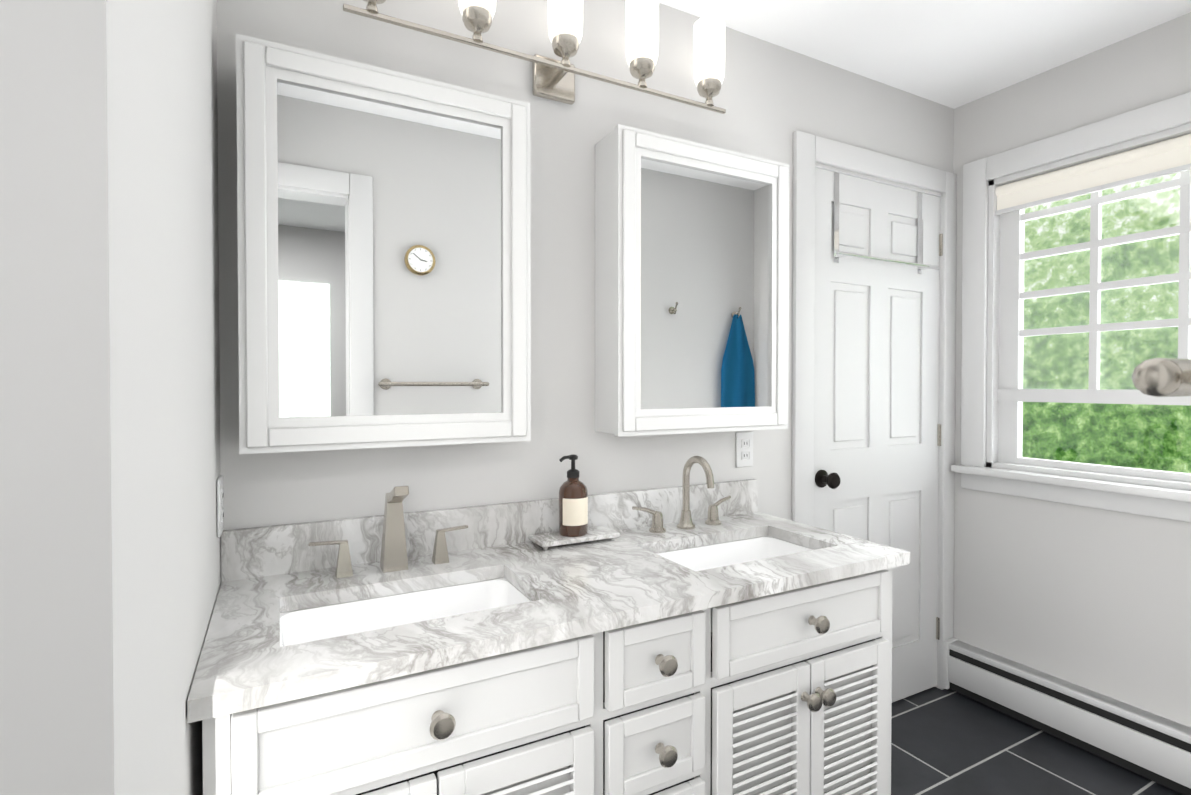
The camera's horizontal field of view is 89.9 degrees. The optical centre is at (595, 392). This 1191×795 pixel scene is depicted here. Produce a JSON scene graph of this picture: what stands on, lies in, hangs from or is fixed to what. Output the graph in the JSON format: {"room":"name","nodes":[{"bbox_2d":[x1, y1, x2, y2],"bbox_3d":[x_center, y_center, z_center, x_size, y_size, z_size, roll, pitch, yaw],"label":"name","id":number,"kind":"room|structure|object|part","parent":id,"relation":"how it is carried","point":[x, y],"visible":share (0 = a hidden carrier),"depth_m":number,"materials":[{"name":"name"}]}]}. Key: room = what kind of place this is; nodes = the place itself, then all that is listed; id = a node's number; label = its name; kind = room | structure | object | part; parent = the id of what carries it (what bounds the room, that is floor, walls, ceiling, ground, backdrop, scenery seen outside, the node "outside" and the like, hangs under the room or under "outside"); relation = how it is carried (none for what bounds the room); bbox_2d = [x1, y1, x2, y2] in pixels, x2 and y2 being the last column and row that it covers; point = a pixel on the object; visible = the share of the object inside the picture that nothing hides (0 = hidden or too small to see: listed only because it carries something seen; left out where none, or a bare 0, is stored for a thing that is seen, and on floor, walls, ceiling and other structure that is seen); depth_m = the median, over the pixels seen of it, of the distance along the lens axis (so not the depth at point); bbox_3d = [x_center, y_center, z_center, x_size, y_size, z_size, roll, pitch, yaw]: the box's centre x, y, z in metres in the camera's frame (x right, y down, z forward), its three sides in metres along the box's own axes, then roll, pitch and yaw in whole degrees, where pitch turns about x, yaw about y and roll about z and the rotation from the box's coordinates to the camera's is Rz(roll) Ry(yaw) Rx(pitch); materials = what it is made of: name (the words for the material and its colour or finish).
{"room":"bathroom","nodes":[
{"label":"bathroom","id":0,"kind":"room"},
{"bbox_2d":[0,0,220,794],"bbox_3d":[-0.856,0.047,0.715,0.620,2.400,0.940,0,1,-28],"label":"wall","id":1,"kind":"structure","parent":0,"point":[110,562],"depth_m":0.45,"materials":[{"name":"paint"}]},
{"bbox_2d":[217,475,223,537],"bbox_3d":[-0.765,0.230,1.219,0.008,0.116,0.072,0,1,-28],"label":"outlet","id":2,"kind":"object","parent":1,"relation":"attached to","point":[220,507],"visible":1,"depth_m":1.19,"materials":[{"name":"white plastic"}]},
{"bbox_2d":[217,0,953,581],"bbox_3d":[-0.252,0.035,1.636,4.110,2.400,0.120,0,1,-28],"label":"wall","id":3,"kind":"structure","parent":0,"point":[769,98],"depth_m":1.64,"materials":[{"name":"paint"}]},
{"bbox_2d":[236,34,530,453],"bbox_3d":[-0.460,-0.292,1.369,0.613,0.820,0.145,0,1,-28],"label":"upper cabinet","id":4,"kind":"object","parent":3,"relation":"attached to","point":[384,254],"visible":1,"depth_m":1.29,"materials":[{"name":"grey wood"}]},
{"bbox_2d":[221,479,757,579],"bbox_3d":[-0.133,0.343,1.620,1.498,0.105,0.020,0,1,-28],"label":"backsplash","id":5,"kind":"structure","parent":3,"relation":"attached to","point":[264,550],"depth_m":1.47,"materials":[{"name":"white stone"}]},
{"bbox_2d":[343,0,725,113],"bbox_3d":[-0.089,-0.940,1.567,1.065,0.291,0.130,0,1,-28],"label":"sconce","id":6,"kind":"object","parent":3,"relation":"attached to","point":[553,79],"depth_m":1.61,"materials":[{"name":"silver metal"}]},
{"bbox_3d":[-0.298,-0.903,1.435,0.089,0.054,0.092,0,1,-28],"label":"vanity sconce glass","id":7,"kind":"part","parent":6,"relation":"part of","materials":[{"name":"white glass"}]},
{"bbox_3d":[-0.096,-0.936,1.541,0.094,0.129,0.092,0,1,-28],"label":"vanity sconce glass","id":8,"kind":"part","parent":6,"relation":"part of","materials":[{"name":"white glass"}]},
{"bbox_3d":[0.106,-0.970,1.648,0.102,0.202,0.092,0,1,-28],"label":"vanity sconce glass","id":9,"kind":"part","parent":6,"relation":"part of","materials":[{"name":"white glass"}]},
{"bbox_3d":[0.305,-0.980,1.754,0.112,0.216,0.092,0,1,-28],"label":"vanity sconce glass","id":10,"kind":"part","parent":6,"relation":"part of","materials":[{"name":"white glass"}]},
{"bbox_2d":[595,124,788,436],"bbox_3d":[0.300,-0.297,1.772,0.613,0.820,0.145,0,1,-28],"label":"upper cabinet","id":11,"kind":"object","parent":3,"relation":"attached to","point":[691,287],"visible":1,"depth_m":1.69,"materials":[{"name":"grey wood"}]},
{"bbox_2d":[736,431,752,467],"bbox_3d":[0.490,0.186,1.958,0.072,0.116,0.008,0,1,-28],"label":"outlet","id":12,"kind":"object","parent":3,"relation":"attached to","point":[744,449],"visible":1,"depth_m":1.95,"materials":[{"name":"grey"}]},
{"bbox_2d":[792,130,956,702],"bbox_3d":[1.081,0.164,2.276,0.913,2.125,0.121,0,1,-28],"label":"door","id":13,"kind":"structure","parent":3,"relation":"in","point":[873,356],"depth_m":2.29,"materials":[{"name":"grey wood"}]},
{"bbox_2d":[659,0,1190,108],"bbox_3d":[0.616,-1.174,-0.014,4.110,0.060,3.820,0,1,-28],"label":"ceiling","id":14,"kind":"structure","parent":0,"point":[953,54],"depth_m":1.94,"materials":[{"name":"paint"}]},
{"bbox_2d":[891,687,1182,794],"bbox_3d":[0.616,1.286,0.018,4.110,0.060,3.820,0,1,-28],"label":"floor","id":15,"kind":"structure","parent":0,"point":[947,742],"depth_m":2.01,"materials":[{"name":"tile"}]},
{"bbox_2d":[187,552,909,794],"bbox_3d":[-0.004,0.834,1.377,1.466,0.810,0.581,0,1,-28],"label":"bathroom vanity","id":16,"kind":"object","parent":15,"relation":"on","point":[709,637],"depth_m":1.13,"materials":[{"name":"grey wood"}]},
{"bbox_2d":[187,512,909,711],"bbox_3d":[-0.007,0.414,1.384,1.498,0.030,0.557,0,1,-28],"label":"countertop","id":17,"kind":"structure","parent":16,"relation":"on","point":[244,655],"depth_m":1.16,"materials":[{"name":"white stone"}]},
{"bbox_2d":[307,486,470,575],"bbox_3d":[-0.439,0.298,1.320,0.350,0.202,0.128,0,1,-28],"label":"faucet","id":18,"kind":"object","parent":17,"relation":"on","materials":[{"name":"silver metal"}]},
{"bbox_2d":[283,568,542,643],"bbox_3d":[-0.356,0.500,1.167,0.488,0.162,0.265,0,1,-28],"label":"sink","id":19,"kind":"object","parent":17,"relation":"in","point":[356,611],"depth_m":1.27,"materials":[{"name":"white ceramic"}]},
{"bbox_2d":[528,454,619,549],"bbox_3d":[-0.056,0.280,1.584,0.225,0.230,0.096,0,1,-28],"label":"soap dispenser","id":20,"kind":"object","parent":17,"relation":"on","point":[573,510],"visible":1,"depth_m":1.55,"materials":[{"name":"glass"}]},
{"bbox_2d":[631,456,734,531],"bbox_3d":[0.287,0.286,1.701,0.352,0.216,0.150,0,1,-28],"label":"faucet","id":21,"kind":"object","parent":17,"relation":"on","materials":[{"name":"silver metal"}]},
{"bbox_2d":[635,532,822,571],"bbox_3d":[0.368,0.495,1.551,0.488,0.162,0.265,0,1,-28],"label":"sink","id":22,"kind":"object","parent":17,"relation":"in","point":[752,545],"depth_m":1.67,"materials":[{"name":"white ceramic"}]},
{"bbox_2d":[953,12,1190,726],"bbox_3d":[1.904,0.032,1.829,0.120,2.400,1.560,0,1,-28],"label":"wall","id":23,"kind":"structure","parent":0,"point":[1098,600],"depth_m":2.10,"materials":[{"name":"paint"}]},
{"bbox_2d":[942,637,1190,794],"bbox_3d":[1.787,1.123,1.852,0.077,0.193,1.405,0,1,-28],"label":"baseboard heater","id":24,"kind":"object","parent":23,"relation":"attached to","point":[1149,745],"visible":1,"depth_m":2.05,"materials":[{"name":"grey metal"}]},
{"bbox_2d":[951,92,1190,521],"bbox_3d":[1.779,-0.262,1.980,0.155,1.315,1.110,0,1,-28],"label":"window","id":25,"kind":"structure","parent":23,"relation":"in","point":[993,460],"depth_m":2.15,"materials":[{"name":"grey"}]},
{"bbox_3d":[0.771,0.051,0.413,3.210,2.400,0.120,0,1,-28],"label":"wall","id":26,"kind":"structure","parent":0,"visible":0},
{"bbox_2d":[1131,358,1190,396],"bbox_3d":[0.487,-0.009,0.372,0.479,0.048,0.074,0,1,-28],"label":"towel rail","id":27,"kind":"object","parent":26,"relation":"attached to","point":[1163,377],"visible":1,"depth_m":0.28,"materials":[{"name":"silver metal"}]},
{"label":"outside","id":28,"kind":"structure","parent":0,"visible":0},
{"bbox_2d":[1022,173,1190,472],"bbox_3d":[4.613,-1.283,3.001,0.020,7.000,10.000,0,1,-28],"label":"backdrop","id":29,"kind":"structure","parent":28,"point":[1153,413],"depth_m":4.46,"materials":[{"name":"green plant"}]}
]}

